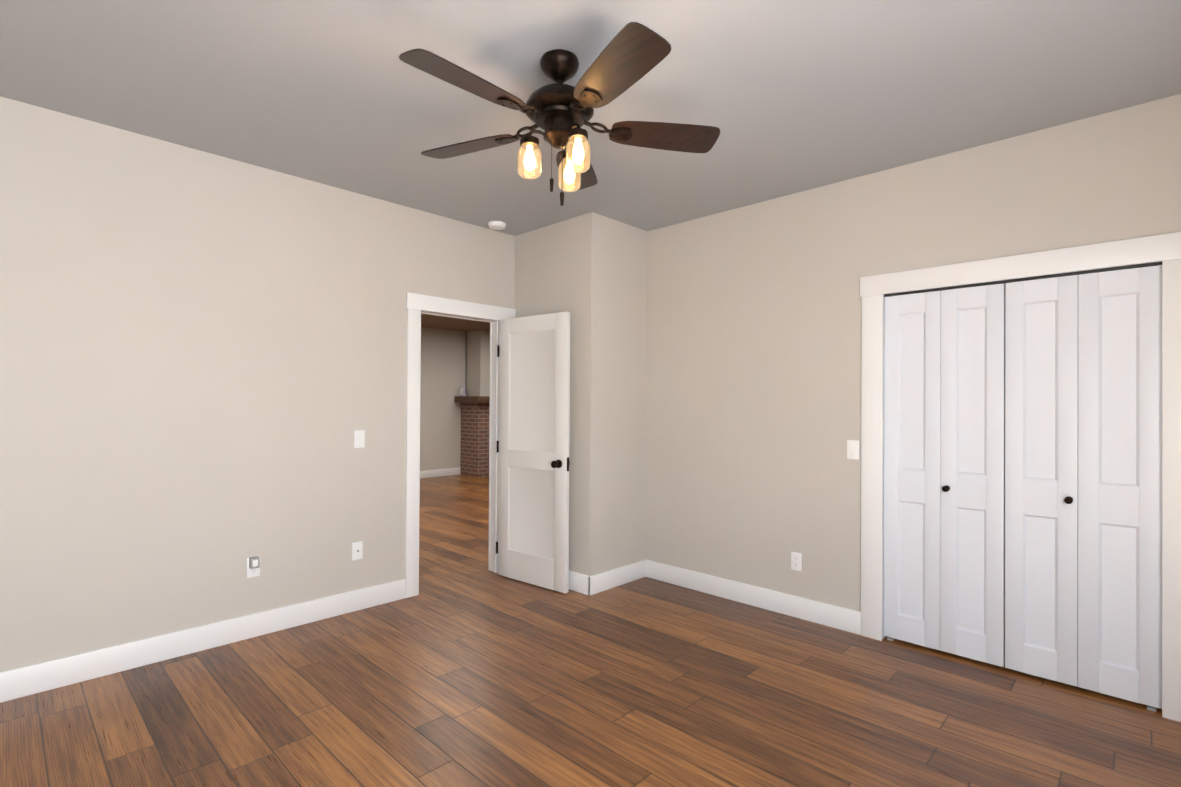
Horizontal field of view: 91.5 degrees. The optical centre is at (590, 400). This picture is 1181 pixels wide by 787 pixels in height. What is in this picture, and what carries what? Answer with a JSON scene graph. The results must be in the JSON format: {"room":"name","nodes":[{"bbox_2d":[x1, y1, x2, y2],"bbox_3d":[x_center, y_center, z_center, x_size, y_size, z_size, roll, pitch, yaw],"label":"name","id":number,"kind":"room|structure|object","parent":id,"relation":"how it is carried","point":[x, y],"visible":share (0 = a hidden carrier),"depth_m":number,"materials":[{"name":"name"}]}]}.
{"room":"empty bedroom","nodes":[
{"label":"empty bedroom","id":0,"kind":"room"},
{"bbox_2d":[0,96,514,671],"bbox_3d":[-1.951,0.003,3.437,0.120,2.740,5.203,0,0,44],"label":"wall","id":1,"kind":"structure","parent":0,"point":[202,366],"depth_m":3.12,"materials":[{"name":"paint"}]},
{"bbox_2d":[0,579,405,702],"bbox_3d":[-2.453,1.299,2.819,0.017,0.135,3.340,0,0,44],"label":"baseboard","id":2,"kind":"structure","parent":1,"relation":"attached to","point":[16,683],"depth_m":3.08,"materials":[{"name":"white wood"}]},
{"bbox_2d":[247,556,259,577],"bbox_3d":[-1.942,0.966,3.327,0.046,0.120,0.070,0,0,44],"label":"outlet","id":3,"kind":"object","parent":1,"relation":"attached to","point":[253,566],"visible":1,"depth_m":3.32,"materials":[{"name":"white plastic"}]},
{"bbox_2d":[352,541,362,560],"bbox_3d":[-1.528,0.988,3.777,0.016,0.115,0.070,0,0,44],"label":"wall jack","id":4,"kind":"object","parent":1,"relation":"attached to","point":[357,550],"visible":1,"depth_m":3.78,"materials":[{"name":"white plastic"}]},
{"bbox_2d":[354,430,364,447],"bbox_3d":[-1.518,0.254,3.788,0.016,0.115,0.070,0,0,44],"label":"light switch","id":5,"kind":"object","parent":1,"relation":"attached to","point":[359,438],"visible":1,"depth_m":3.79,"materials":[{"name":"white plastic"}]},
{"bbox_2d":[405,292,515,597],"bbox_3d":[-1.008,0.316,4.415,0.156,2.137,0.962,0,0,44],"label":"door frame","id":6,"kind":"structure","parent":1,"relation":"attached to","point":[417,305],"depth_m":4.09,"materials":[{"name":"white wood"}]},
{"bbox_2d":[496,312,569,593],"bbox_3d":[-0.445,0.371,4.359,0.732,2.018,0.180,0,0,39],"label":"door","id":7,"kind":"structure","parent":6,"relation":"attached to","point":[533,443],"depth_m":4.32,"materials":[{"name":"white wood"}]},
{"bbox_2d":[420,327,465,470],"bbox_3d":[-4.119,0.025,9.386,0.120,2.740,10.520,0,0,44],"label":"wall","id":8,"kind":"structure","parent":0,"point":[443,367],"depth_m":10.70,"materials":[{"name":"paint"}]},
{"bbox_2d":[420,468,459,477],"bbox_3d":[-5.108,1.315,8.265,0.014,0.135,7.556,0,0,44],"label":"baseboard","id":9,"kind":"structure","parent":8,"relation":"attached to","point":[450,471],"depth_m":10.65,"materials":[{"name":"white wood"}]},
{"bbox_2d":[466,330,489,395],"bbox_3d":[-1.575,0.054,11.604,0.466,2.740,1.894,0,0,44],"label":"wall","id":10,"kind":"structure","parent":0,"point":[477,362],"depth_m":10.88,"materials":[{"name":"paint"}]},
{"bbox_2d":[515,212,646,575],"bbox_3d":[-0.092,0.022,4.648,0.875,2.740,0.638,0,0,44],"label":"wall","id":11,"kind":"structure","parent":0,"point":[588,271],"depth_m":4.29,"materials":[{"name":"paint"}]},
{"bbox_2d":[569,570,591,595],"bbox_3d":[-0.315,1.322,4.395,0.871,0.135,0.014,0,0,44],"label":"baseboard","id":12,"kind":"structure","parent":11,"relation":"attached to","point":[578,582],"depth_m":4.15,"materials":[{"name":"white wood"}]},
{"bbox_2d":[592,560,647,594],"bbox_3d":[0.214,1.324,4.325,0.017,0.135,0.570,0,0,44],"label":"baseboard","id":13,"kind":"structure","parent":11,"relation":"attached to","point":[606,580],"depth_m":4.32,"materials":[{"name":"white wood"}]},
{"bbox_2d":[0,475,1180,786],"bbox_3d":[-0.422,1.446,5.722,10.530,0.100,10.640,0,0,44],"label":"floor","id":14,"kind":"structure","parent":0,"point":[464,667],"depth_m":2.58,"materials":[{"name":"brown wood"}]},
{"bbox_2d":[454,396,489,476],"bbox_3d":[-1.469,0.679,11.495,0.763,1.490,2.414,0,0,44],"label":"fireplace","id":15,"kind":"object","parent":14,"relation":"on","point":[474,458],"visible":0.27,"depth_m":10.71,"materials":[{"name":"brick"}]},
{"bbox_2d":[460,386,465,395],"bbox_3d":[-2.409,-0.176,10.843,0.120,0.198,0.052,0,0,44],"label":"box","id":16,"kind":"object","parent":15,"relation":"on","point":[462,390],"visible":0.98,"depth_m":10.80,"materials":[{"name":"grey"}]},
{"bbox_2d":[0,0,1180,331],"bbox_3d":[-0.405,-1.394,5.739,10.530,0.100,10.640,0,0,44],"label":"ceiling","id":17,"kind":"structure","parent":0,"point":[790,96],"depth_m":2.47,"materials":[{"name":"paint"}]},
{"bbox_2d":[488,221,505,229],"bbox_3d":[-0.716,-1.335,4.408,0.136,0.036,0.136,0,0,44],"label":"smoke detector","id":18,"kind":"object","parent":17,"relation":"attached to","point":[496,225],"visible":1,"depth_m":4.37,"materials":[{"name":"white plastic"}]},
{"bbox_2d":[399,22,720,205],"bbox_3d":[-0.156,-1.060,2.271,1.291,0.605,1.237,0,0,44],"label":"ceiling fan","id":19,"kind":"object","parent":17,"relation":"hanging from","point":[559,112],"visible":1,"depth_m":2.22,"materials":[{"name":"brown wood"}]},
{"bbox_2d":[646,94,1180,611],"bbox_3d":[1.512,0.026,3.628,4.840,2.740,0.120,0,0,44],"label":"wall","id":20,"kind":"structure","parent":0,"point":[754,388],"depth_m":3.66,"materials":[{"name":"paint"}]},
{"bbox_2d":[645,559,860,634],"bbox_3d":[1.021,1.327,3.993,1.638,0.135,0.014,0,0,44],"label":"baseboard","id":21,"kind":"structure","parent":20,"relation":"attached to","point":[841,618],"depth_m":3.86,"materials":[{"name":"white wood"}]},
{"bbox_2d":[791,552,801,570],"bbox_3d":[1.325,1.037,3.706,0.070,0.115,0.009,0,0,44],"label":"outlet","id":22,"kind":"object","parent":20,"relation":"attached to","point":[796,560],"visible":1,"depth_m":3.70,"materials":[{"name":"white plastic"}]},
{"bbox_2d":[847,440,858,459],"bbox_3d":[1.579,0.297,3.465,0.070,0.115,0.016,0,0,44],"label":"light switch","id":23,"kind":"object","parent":20,"relation":"attached to","point":[852,449],"visible":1,"depth_m":3.46,"materials":[{"name":"white plastic"}]},
{"bbox_2d":[884,283,1004,666],"bbox_3d":[1.921,0.394,3.166,0.576,2.002,0.081,0,0,44],"label":"closet door","id":24,"kind":"structure","parent":20,"relation":"in","point":[944,470],"depth_m":3.15,"materials":[{"name":"white wood"}]},
{"bbox_2d":[860,232,1180,721],"bbox_3d":[2.155,0.331,2.990,1.407,2.130,0.140,0,0,44],"label":"trim","id":25,"kind":"structure","parent":20,"relation":"attached to","point":[1164,250],"depth_m":2.82,"materials":[{"name":"white wood"}]},
{"bbox_2d":[1005,265,1161,711],"bbox_3d":[2.340,0.395,2.763,0.576,2.002,0.081,0,0,44],"label":"closet door","id":26,"kind":"structure","parent":20,"relation":"in","point":[1083,480],"depth_m":2.75,"materials":[{"name":"white wood"}]}
]}

